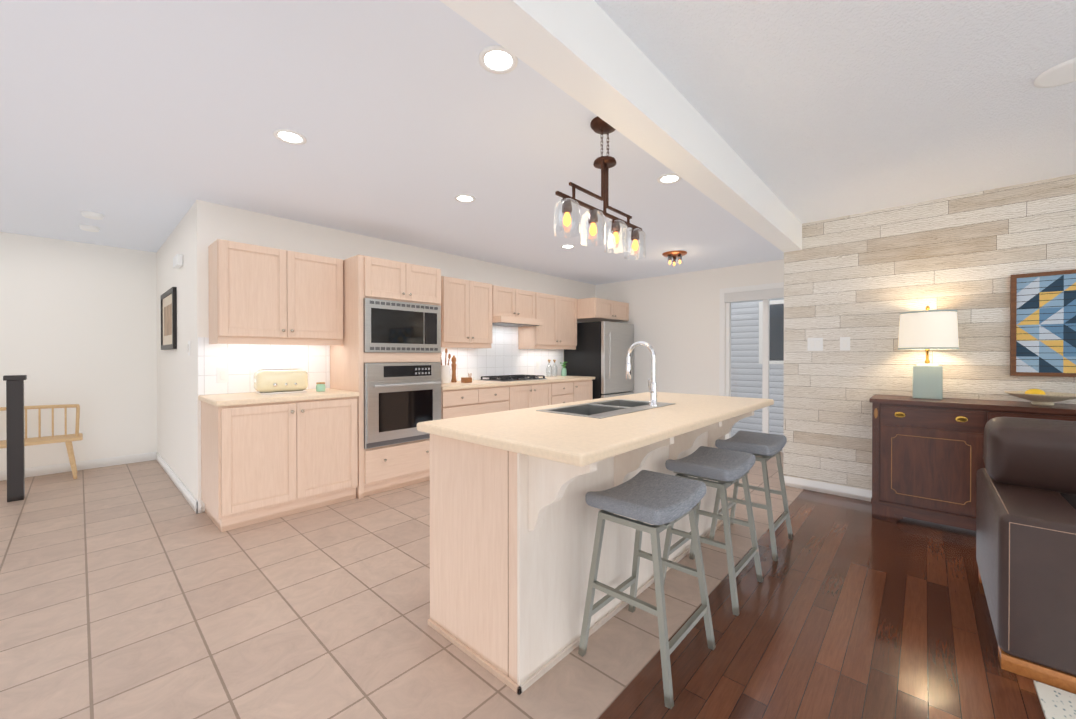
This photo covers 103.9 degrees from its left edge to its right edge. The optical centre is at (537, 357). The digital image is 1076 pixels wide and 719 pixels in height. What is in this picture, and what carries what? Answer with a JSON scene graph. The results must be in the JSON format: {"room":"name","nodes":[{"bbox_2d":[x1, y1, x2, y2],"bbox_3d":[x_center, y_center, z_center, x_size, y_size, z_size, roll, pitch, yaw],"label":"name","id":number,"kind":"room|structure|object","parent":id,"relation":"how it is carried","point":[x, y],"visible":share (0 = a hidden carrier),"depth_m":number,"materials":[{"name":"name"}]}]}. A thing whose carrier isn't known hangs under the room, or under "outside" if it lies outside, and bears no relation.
{"room":"kitchen","nodes":[
{"label":"kitchen","id":0,"kind":"room"},
{"bbox_2d":[0,232,156,470],"bbox_3d":[-5.617,-0.011,3.816,0.100,2.440,3.420,0,0,43],"label":"wall","id":1,"kind":"structure","parent":0,"point":[78,322],"depth_m":4.52,"materials":[{"name":"white paint"}]},
{"bbox_2d":[157,204,195,497],"bbox_3d":[-3.574,-0.013,4.194,2.400,2.440,0.100,0,0,43],"label":"wall","id":2,"kind":"structure","parent":0,"point":[176,409],"depth_m":3.85,"materials":[{"name":"white paint"}]},
{"bbox_2d":[161,287,176,349],"bbox_3d":[-3.715,-0.373,4.232,0.860,0.580,0.028,0,0,43],"label":"framed picture","id":3,"kind":"object","parent":2,"relation":"attached to","point":[169,319],"visible":1,"depth_m":4.15,"materials":[{"name":"black wood"}]},
{"bbox_2d":[173,254,182,268],"bbox_3d":[-3.211,-0.858,3.757,0.220,0.095,0.043,0,0,43],"label":"box","id":4,"kind":"object","parent":2,"relation":"attached to","point":[177,261],"visible":0.98,"depth_m":3.69,"materials":[{"name":"white plastic"}]},
{"bbox_2d":[0,0,783,284],"bbox_3d":[-1.703,-1.272,3.869,5.788,0.080,8.800,0,0,43],"label":"ceiling","id":5,"kind":"structure","parent":0,"point":[143,125],"depth_m":2.36,"materials":[{"name":"white paint"}]},
{"bbox_2d":[79,224,99,231],"bbox_3d":[-4.216,-1.214,3.962,0.135,0.035,0.135,0,0,37],"label":"smoke detector","id":6,"kind":"object","parent":5,"relation":"attached to","point":[90,228],"depth_m":3.93,"materials":[{"name":"white plastic"}]},
{"bbox_2d":[81,211,103,219],"bbox_3d":[-3.803,-1.212,3.598,0.135,0.035,0.135,0,0,37],"label":"smoke detector","id":7,"kind":"object","parent":5,"relation":"attached to","point":[92,215],"depth_m":3.57,"materials":[{"name":"white plastic"}]},
{"bbox_2d":[273,129,306,144],"bbox_3d":[-1.371,-1.220,2.330,0.159,0.006,0.159,0,0,34],"label":"recessed light","id":8,"kind":"object","parent":5,"relation":"in","point":[284,135],"depth_m":2.33,"materials":[{"name":"white"}]},
{"bbox_2d":[455,194,475,202],"bbox_3d":[-0.561,-1.225,3.242,0.159,0.006,0.159,0,0,37],"label":"recessed light","id":9,"kind":"object","parent":5,"relation":"in","point":[465,198],"depth_m":3.24,"materials":[{"name":"white"}]},
{"bbox_2d":[479,45,517,73],"bbox_3d":[-0.163,-1.217,1.724,0.159,0.006,0.159,0,0,34],"label":"recessed light","id":10,"kind":"object","parent":5,"relation":"in","point":[499,59],"depth_m":1.72,"materials":[{"name":"white"}]},
{"bbox_2d":[561,244,574,248],"bbox_3d":[0.333,-1.232,4.675,0.159,0.006,0.159,0,0,34],"label":"recessed light","id":11,"kind":"object","parent":5,"relation":"in","point":[568,246],"depth_m":4.67,"materials":[{"name":"white"}]},
{"bbox_2d":[554,116,645,259],"bbox_3d":[0.345,-0.899,2.190,0.150,0.646,0.770,0,0,43],"label":"pendant light","id":12,"kind":"object","parent":5,"relation":"hanging from","point":[598,125],"visible":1,"depth_m":2.16,"materials":[{"name":"brown metal"}]},
{"bbox_2d":[657,173,681,183],"bbox_3d":[0.899,-1.223,2.881,0.159,0.006,0.159,0,0,37],"label":"recessed light","id":13,"kind":"object","parent":5,"relation":"in","point":[670,178],"depth_m":2.88,"materials":[{"name":"white"}]},
{"bbox_2d":[662,251,686,266],"bbox_3d":[1.621,-1.169,5.000,0.280,0.136,0.280,0,0,43],"label":"flush-mount ceiling light","id":14,"kind":"object","parent":5,"relation":"attached to","point":[672,255],"visible":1,"depth_m":4.96,"materials":[{"name":"orange metal"}]},
{"bbox_2d":[194,200,594,511],"bbox_3d":[-0.835,-0.019,5.332,0.100,2.440,5.480,0,0,43],"label":"wall","id":15,"kind":"structure","parent":0,"point":[213,222],"depth_m":3.88,"materials":[{"name":"white paint"}]},
{"bbox_2d":[217,368,227,382],"bbox_3d":[-2.534,0.141,3.384,0.009,0.118,0.073,0,0,43],"label":"light switch","id":16,"kind":"object","parent":15,"relation":"attached to","point":[222,375],"visible":1,"depth_m":3.38,"materials":[{"name":"white plastic"}]},
{"bbox_2d":[206,239,297,342],"bbox_3d":[-2.303,-0.519,3.400,0.339,0.720,0.512,0,0,43],"label":"upper cabinet","id":17,"kind":"object","parent":15,"relation":"attached to","point":[253,289],"depth_m":3.27,"materials":[{"name":"brown wood"}]},
{"bbox_2d":[286,252,345,342],"bbox_3d":[-2.034,-0.521,3.694,0.339,0.720,0.512,0,0,43],"label":"upper cabinet","id":18,"kind":"object","parent":15,"relation":"attached to","point":[321,279],"depth_m":3.64,"materials":[{"name":"brown wood"}]},
{"bbox_2d":[346,255,413,302],"bbox_3d":[-1.566,-0.700,3.988,0.629,0.365,0.447,0,0,43],"label":"upper cabinet","id":19,"kind":"object","parent":15,"relation":"attached to","point":[362,271],"depth_m":3.72,"materials":[{"name":"brown wood"}]},
{"bbox_2d":[198,325,562,394],"bbox_3d":[-1.128,-0.106,4.930,0.007,0.782,4.488,0,0,43],"label":"backsplash","id":20,"kind":"structure","parent":15,"relation":"attached to","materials":[{"name":"white tile"}]},
{"bbox_2d":[414,264,441,294],"bbox_3d":[-1.342,-0.701,4.232,0.629,0.365,0.442,0,0,43],"label":"upper cabinet","id":21,"kind":"object","parent":15,"relation":"attached to","point":[427,280],"depth_m":4.08,"materials":[{"name":"brown wood"}]},
{"bbox_2d":[442,276,473,346],"bbox_3d":[-1.008,-0.526,4.811,0.339,0.720,0.412,0,0,43],"label":"upper cabinet","id":22,"kind":"object","parent":15,"relation":"attached to","point":[457,294],"depth_m":4.69,"materials":[{"name":"brown wood"}]},
{"bbox_2d":[458,281,497,346],"bbox_3d":[-0.786,-0.528,5.054,0.339,0.720,0.473,0,0,43],"label":"upper cabinet","id":23,"kind":"object","parent":15,"relation":"attached to","point":[485,294],"depth_m":4.99,"materials":[{"name":"brown wood"}]},
{"bbox_2d":[498,286,521,322],"bbox_3d":[-0.519,-0.689,5.344,0.339,0.380,0.438,0,0,43],"label":"upper cabinet","id":24,"kind":"object","parent":15,"relation":"attached to","point":[509,299],"depth_m":5.26,"materials":[{"name":"brown wood"}]},
{"bbox_2d":[506,290,537,322],"bbox_3d":[-0.300,-0.690,5.583,0.339,0.380,0.437,0,0,43],"label":"upper cabinet","id":25,"kind":"object","parent":15,"relation":"attached to","point":[529,299],"depth_m":5.52,"materials":[{"name":"brown wood"}]},
{"bbox_2d":[514,293,561,346],"bbox_3d":[0.001,-0.527,5.911,0.339,0.710,0.573,0,0,43],"label":"upper cabinet","id":26,"kind":"object","parent":15,"relation":"attached to","point":[547,332],"depth_m":5.80,"materials":[{"name":"brown wood"}]},
{"bbox_2d":[562,296,577,346],"bbox_3d":[0.292,-0.529,6.229,0.339,0.710,0.512,0,0,43],"label":"upper cabinet","id":27,"kind":"object","parent":15,"relation":"attached to","point":[569,306],"depth_m":6.18,"materials":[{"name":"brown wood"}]},
{"bbox_2d":[578,297,617,321],"bbox_3d":[0.763,-0.730,6.497,0.669,0.290,0.522,0,0,43],"label":"upper cabinet","id":28,"kind":"object","parent":15,"relation":"attached to","point":[593,309],"depth_m":6.25,"materials":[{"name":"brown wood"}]},
{"bbox_2d":[610,302,628,321],"bbox_3d":[1.038,-0.731,6.798,0.669,0.290,0.522,0,0,43],"label":"upper cabinet","id":29,"kind":"object","parent":15,"relation":"attached to","point":[623,308],"depth_m":6.64,"materials":[{"name":"brown wood"}]},
{"bbox_2d":[346,287,445,354],"bbox_3d":[-1.328,-0.319,3.994,0.315,0.537,0.768,0,0,43],"label":"upper cabinet","id":30,"kind":"object","parent":0,"relation":"attached to","point":[368,340],"depth_m":3.82,"materials":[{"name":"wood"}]},
{"bbox_2d":[364,298,440,352],"bbox_3d":[-1.331,-0.282,3.997,0.308,0.464,0.768,0,0,43],"label":"microwave","id":31,"kind":"object","parent":30,"relation":"in","point":[391,325],"depth_m":3.86,"materials":[{"name":"silver metal"}]},
{"bbox_2d":[0,452,803,718],"bbox_3d":[-1.640,1.239,3.824,5.960,0.060,8.800,0,0,43],"label":"floor","id":32,"kind":"structure","parent":0,"point":[140,590],"depth_m":1.99,"materials":[{"name":"beige tile"}]},
{"bbox_2d":[3,375,26,501],"bbox_3d":[-4.443,0.680,3.584,0.120,1.060,0.120,0,0,43],"label":"newel post","id":33,"kind":"object","parent":32,"relation":"on","point":[15,437],"visible":1,"depth_m":3.56,"materials":[{"name":"black wood"}]},
{"bbox_2d":[0,404,82,478],"bbox_3d":[-5.060,0.843,3.933,0.350,0.734,1.100,0,0,43],"label":"bench","id":34,"kind":"object","parent":32,"relation":"on","point":[67,439],"visible":0.96,"depth_m":4.18,"materials":[{"name":"brown wood"}]},
{"bbox_2d":[201,399,305,531],"bbox_3d":[-2.223,0.772,3.286,0.619,0.880,0.542,0,0,43],"label":"base cabinet","id":35,"kind":"object","parent":32,"relation":"on","point":[253,456],"depth_m":3.07,"materials":[{"name":"brown wood"}]},
{"bbox_2d":[198,387,361,406],"bbox_3d":[-2.080,0.311,3.430,0.633,0.037,0.986,0,0,43],"label":"countertop","id":36,"kind":"structure","parent":35,"relation":"on","point":[240,398],"depth_m":3.24,"materials":[{"name":"beige stone"}]},
{"bbox_2d":[253,369,307,394],"bbox_3d":[-2.113,0.193,3.465,0.201,0.196,0.382,0,0,43],"label":"toaster","id":37,"kind":"object","parent":36,"relation":"on","point":[274,381],"visible":1,"depth_m":3.39,"materials":[{"name":"beige metal"}]},
{"bbox_2d":[316,382,324,391],"bbox_3d":[-1.880,0.252,3.646,0.072,0.078,0.072,0,0,43],"label":"jar","id":38,"kind":"object","parent":36,"relation":"on","point":[320,386],"visible":1,"depth_m":3.62,"materials":[{"name":"green glass"}]},
{"bbox_2d":[306,395,361,510],"bbox_3d":[-1.936,0.770,3.600,0.619,0.880,0.537,0,0,43],"label":"base cabinet","id":39,"kind":"object","parent":32,"relation":"on","point":[333,426],"depth_m":3.44,"materials":[{"name":"brown wood"}]},
{"bbox_2d":[334,323,425,390],"bbox_3d":[-1.574,0.134,4.221,0.308,1.305,0.773,0,0,43],"label":"base cabinet","id":40,"kind":"object","parent":32,"relation":"on","point":[342,357],"depth_m":3.79,"materials":[{"name":"brown wood"}]},
{"bbox_2d":[362,443,429,497],"bbox_3d":[-1.455,0.997,4.118,0.629,0.420,0.775,0,0,43],"label":"base cabinet","id":41,"kind":"object","parent":32,"relation":"on","point":[390,468],"depth_m":3.83,"materials":[{"name":"brown wood"}]},
{"bbox_2d":[350,359,445,450],"bbox_3d":[-1.325,0.415,3.995,0.323,0.735,0.768,0,0,43],"label":"base cabinet","id":42,"kind":"object","parent":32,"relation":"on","point":[398,395],"depth_m":3.82,"materials":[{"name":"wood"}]},
{"bbox_2d":[364,362,440,448],"bbox_3d":[-1.307,0.415,3.978,0.373,0.735,0.768,0,0,43],"label":"wall oven","id":43,"kind":"object","parent":42,"relation":"in","point":[398,396],"depth_m":3.83,"materials":[{"name":"silver metal"}]},
{"bbox_2d":[446,375,593,390],"bbox_3d":[-0.288,0.301,5.384,0.633,0.037,2.647,0,0,43],"label":"countertop","id":44,"kind":"structure","parent":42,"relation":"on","point":[456,386],"depth_m":5.04,"materials":[{"name":"beige stone"}]},
{"bbox_2d":[441,348,451,383],"bbox_3d":[-1.034,0.090,4.715,0.124,0.390,0.177,0,0,43],"label":"pitcher","id":45,"kind":"object","parent":44,"relation":"on","point":[445,374],"visible":0.94,"depth_m":4.67,"materials":[{"name":"white ceramic"}]},
{"bbox_2d":[451,355,456,381],"bbox_3d":[-0.970,0.128,4.860,0.064,0.312,0.064,0,0,43],"label":"pepper mill","id":46,"kind":"object","parent":44,"relation":"on","point":[453,364],"visible":1,"depth_m":4.84,"materials":[{"name":"brown wood"}]},
{"bbox_2d":[461,377,471,382],"bbox_3d":[-0.811,0.255,4.782,0.080,0.060,0.100,0,0,43],"label":"box","id":47,"kind":"object","parent":44,"relation":"on","point":[466,379],"visible":1,"depth_m":4.75,"materials":[{"name":"brown wood"}]},
{"bbox_2d":[480,375,545,381],"bbox_3d":[-0.313,0.258,5.384,0.480,0.048,0.760,0,0,43],"label":"cooktop","id":48,"kind":"object","parent":44,"relation":"in","point":[502,378],"depth_m":5.24,"materials":[{"name":"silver metal"}]},
{"bbox_2d":[546,360,551,376],"bbox_3d":[0.163,0.153,6.154,0.084,0.250,0.084,0,0,43],"label":"glass bottle","id":49,"kind":"object","parent":44,"relation":"on","point":[548,369],"visible":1,"depth_m":6.16,"materials":[{"name":"clear glass"}]},
{"bbox_2d":[560,362,566,375],"bbox_3d":[0.391,0.169,6.351,0.119,0.216,0.106,0,0,43],"label":"vase","id":50,"kind":"object","parent":44,"relation":"on","point":[564,372],"visible":1,"depth_m":6.32,"materials":[{"name":"green glass"}]},
{"bbox_2d":[446,387,513,418],"bbox_3d":[-0.852,0.764,4.782,0.619,0.880,0.990,0,0,43],"label":"base cabinet","id":51,"kind":"object","parent":32,"relation":"on","point":[475,400],"depth_m":4.55,"materials":[{"name":"brown wood"}]},
{"bbox_2d":[514,383,537,409],"bbox_3d":[-0.412,0.761,5.261,0.619,0.880,0.432,0,0,43],"label":"base cabinet","id":52,"kind":"object","parent":32,"relation":"on","point":[526,396],"depth_m":5.11,"materials":[{"name":"brown wood"}]},
{"bbox_2d":[538,383,553,405],"bbox_3d":[-0.197,0.760,5.496,0.619,0.880,0.432,0,0,43],"label":"base cabinet","id":53,"kind":"object","parent":32,"relation":"on","point":[545,391],"depth_m":5.37,"materials":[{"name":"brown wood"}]},
{"bbox_2d":[554,379,577,403],"bbox_3d":[0.106,0.759,5.826,0.619,0.880,0.585,0,0,43],"label":"base cabinet","id":54,"kind":"object","parent":32,"relation":"on","point":[563,392],"depth_m":5.67,"materials":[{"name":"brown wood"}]},
{"bbox_2d":[578,379,592,400],"bbox_3d":[0.417,0.757,6.165,0.619,0.880,0.455,0,0,43],"label":"base cabinet","id":55,"kind":"object","parent":32,"relation":"on","point":[585,386],"depth_m":6.00,"materials":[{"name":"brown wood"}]},
{"bbox_2d":[428,409,757,694],"bbox_3d":[0.532,0.773,2.432,0.884,0.885,2.152,0,0,43],"label":"kitchen island","id":56,"kind":"object","parent":32,"relation":"on","point":[513,518],"depth_m":1.73,"materials":[{"name":"brown wood"}]},
{"bbox_2d":[417,389,773,468],"bbox_3d":[0.545,0.311,2.426,0.936,0.040,2.240,0,0,43],"label":"island countertop","id":57,"kind":"structure","parent":56,"relation":"on","point":[578,434],"depth_m":1.88,"materials":[{"name":"beige stone"}]},
{"bbox_2d":[536,399,674,418],"bbox_3d":[0.425,0.383,2.469,0.420,0.193,0.830,0,0,43],"label":"sink","id":58,"kind":"object","parent":57,"relation":"in","point":[605,409],"depth_m":2.50,"materials":[{"name":"silver metal"}]},
{"bbox_2d":[626,341,657,405],"bbox_3d":[0.620,0.092,2.561,0.215,0.388,0.094,0,0,43],"label":"faucet","id":59,"kind":"object","parent":57,"relation":"on","point":[652,386],"depth_m":2.52,"materials":[{"name":"silver metal"}]},
{"bbox_2d":[564,321,633,398],"bbox_3d":[0.992,0.330,6.627,0.819,1.728,0.845,0,0,43],"label":"refrigerator","id":60,"kind":"object","parent":32,"relation":"on","point":[599,353],"visible":0.62,"depth_m":6.30,"materials":[{"name":"silver metal"}]},
{"bbox_2d":[578,470,715,708],"bbox_3d":[0.456,0.878,1.751,0.403,0.688,0.470,0,0,43],"label":"stool","id":61,"kind":"object","parent":32,"relation":"on","point":[660,502],"visible":1,"depth_m":1.70,"materials":[{"name":"grey fabric"}]},
{"bbox_2d":[662,446,762,615],"bbox_3d":[0.936,0.875,2.274,0.403,0.688,0.470,0,0,43],"label":"stool","id":62,"kind":"object","parent":32,"relation":"on","point":[727,468],"visible":0.94,"depth_m":2.20,"materials":[{"name":"grey fabric"}]},
{"bbox_2d":[709,430,792,560],"bbox_3d":[1.419,0.872,2.801,0.403,0.688,0.470,0,0,43],"label":"stool","id":63,"kind":"object","parent":32,"relation":"on","point":[765,447],"visible":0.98,"depth_m":2.74,"materials":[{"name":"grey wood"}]},
{"bbox_2d":[595,259,783,395],"bbox_3d":[2.232,-0.023,6.169,3.288,2.440,0.100,0,0,43],"label":"wall","id":64,"kind":"structure","parent":0,"point":[674,319],"depth_m":6.20,"materials":[{"name":"white paint"}]},
{"bbox_2d":[719,282,783,451],"bbox_3d":[2.932,0.125,5.474,1.100,2.150,0.160,0,0,43],"label":"sliding glass door","id":65,"kind":"structure","parent":64,"relation":"in","point":[765,293],"depth_m":5.56,"materials":[{"name":"white"}]},
{"bbox_2d":[594,0,1075,223],"bbox_3d":[1.971,-1.249,-0.518,5.265,0.080,7.300,0,0,43],"label":"ceiling","id":66,"kind":"structure","parent":0,"point":[812,110],"depth_m":1.92,"materials":[{"name":"white paint"}]},
{"bbox_2d":[440,0,801,252],"bbox_3d":[-0.057,-1.138,1.275,0.147,0.320,7.200,0,0,43],"label":"beam","id":67,"kind":"structure","parent":66,"relation":"attached to","point":[590,55],"depth_m":1.65,"materials":[{"name":"white paint"}]},
{"bbox_2d":[1034,58,1075,87],"bbox_3d":[2.269,-1.214,1.786,0.220,0.012,0.220,0,0,43],"label":"ceiling speaker","id":68,"kind":"object","parent":66,"relation":"attached to","point":[1063,73],"visible":0.94,"depth_m":1.81,"materials":[{"name":"white plastic"}]},
{"bbox_2d":[598,489,1073,718],"bbox_3d":[1.980,1.261,-0.514,5.240,0.060,7.300,0,0,43],"label":"floor","id":69,"kind":"structure","parent":0,"point":[850,608],"depth_m":1.84,"materials":[{"name":"brown wood"}]},
{"bbox_2d":[869,394,1075,530],"bbox_3d":[3.300,0.762,2.757,1.750,0.905,0.468,0,0,43],"label":"sideboard","id":70,"kind":"object","parent":69,"relation":"on","point":[927,460],"visible":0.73,"depth_m":2.96,"materials":[{"name":"brown wood"}]},
{"bbox_2d":[898,306,958,399],"bbox_3d":[2.922,-0.043,3.162,0.337,0.696,0.337,0,0,43],"label":"table lamp","id":71,"kind":"object","parent":70,"relation":"on","point":[927,330],"visible":1,"depth_m":3.08,"materials":[{"name":"grey ceramic"}]},
{"bbox_2d":[1004,391,1075,404],"bbox_3d":[3.304,0.270,2.759,0.340,0.076,0.340,0,0,43],"label":"fruit bowl","id":72,"kind":"object","parent":70,"relation":"on","point":[1049,398],"visible":0.96,"depth_m":2.72,"materials":[{"name":"beige ceramic"}]},
{"bbox_2d":[1025,389,1045,394],"bbox_3d":[3.295,0.240,2.793,0.090,0.068,0.072,0,0,43],"label":"lemon","id":73,"kind":"object","parent":72,"relation":"in","point":[1035,391],"visible":0.58,"depth_m":2.78,"materials":[{"name":"yellow food"}]},
{"bbox_2d":[976,417,1075,693],"bbox_3d":[3.000,0.761,1.205,2.365,0.922,0.984,0,0,43],"label":"sofa","id":74,"kind":"object","parent":69,"relation":"on","point":[1026,524],"visible":1,"depth_m":1.64,"materials":[{"name":"leather"}]},
{"bbox_2d":[1034,680,1075,718],"bbox_3d":[2.058,1.223,-0.070,2.525,0.012,2.160,0,0,43],"label":"living room rug","id":75,"kind":"object","parent":69,"relation":"on","point":[1056,703],"visible":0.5,"depth_m":1.48,"materials":[{"name":"white carpet"}]},
{"bbox_2d":[783,174,1075,489],"bbox_3d":[4.350,-0.043,2.191,5.412,2.520,0.100,0,0,43],"label":"wall","id":76,"kind":"structure","parent":0,"point":[863,281],"depth_m":3.44,"materials":[{"name":"beige wood"}]},
{"bbox_2d":[807,338,822,350],"bbox_3d":[2.504,-0.121,3.808,0.118,0.118,0.009,0,0,43],"label":"light switch","id":77,"kind":"object","parent":76,"relation":"attached to","point":[814,344],"visible":1,"depth_m":3.81,"materials":[{"name":"white plastic"}]},
{"bbox_2d":[840,337,849,350],"bbox_3d":[2.666,-0.120,3.659,0.073,0.118,0.009,0,0,43],"label":"dimmer switch","id":78,"kind":"object","parent":76,"relation":"attached to","point":[844,343],"visible":1,"depth_m":3.66,"materials":[{"name":"white plastic"}]},
{"bbox_2d":[1010,269,1075,376],"bbox_3d":[3.697,-0.228,2.696,0.900,0.715,0.032,0,0,43],"label":"framed picture","id":79,"kind":"object","parent":76,"relation":"attached to","point":[1042,323],"visible":1,"depth_m":2.90,"materials":[{"name":"multicoloured"}]},
{"label":"outside","id":80,"kind":"structure","parent":0,"visible":0},
{"bbox_2d":[731,298,783,436],"bbox_3d":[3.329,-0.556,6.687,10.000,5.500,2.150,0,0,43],"label":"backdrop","id":81,"kind":"structure","parent":80,"point":[738,358],"depth_m":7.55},
{"bbox_3d":[-2.613,0.015,-1.193,11.100,2.440,0.100,0,0,43],"label":"wall","id":82,"kind":"structure","parent":0,"visible":0},
{"bbox_2d":[0,452,154,480],"bbox_3d":[-5.565,1.161,3.794,0.015,0.095,3.190,0,0,43],"label":"baseboard","id":83,"kind":"structure","parent":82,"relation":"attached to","point":[112,461],"depth_m":4.55,"materials":[{"name":"white wood"}]},
{"bbox_2d":[155,452,201,513],"bbox_3d":[-3.554,1.160,4.117,2.482,0.095,0.035,0,0,43],"label":"baseboard","id":84,"kind":"structure","parent":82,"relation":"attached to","point":[196,505],"depth_m":3.78,"materials":[{"name":"white wood"}]},
{"bbox_2d":[784,476,871,501],"bbox_3d":[4.311,1.170,2.163,5.424,0.095,0.022,0,0,43],"label":"baseboard","id":85,"kind":"structure","parent":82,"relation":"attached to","point":[794,482],"depth_m":3.73,"materials":[{"name":"white wood"}]}
]}

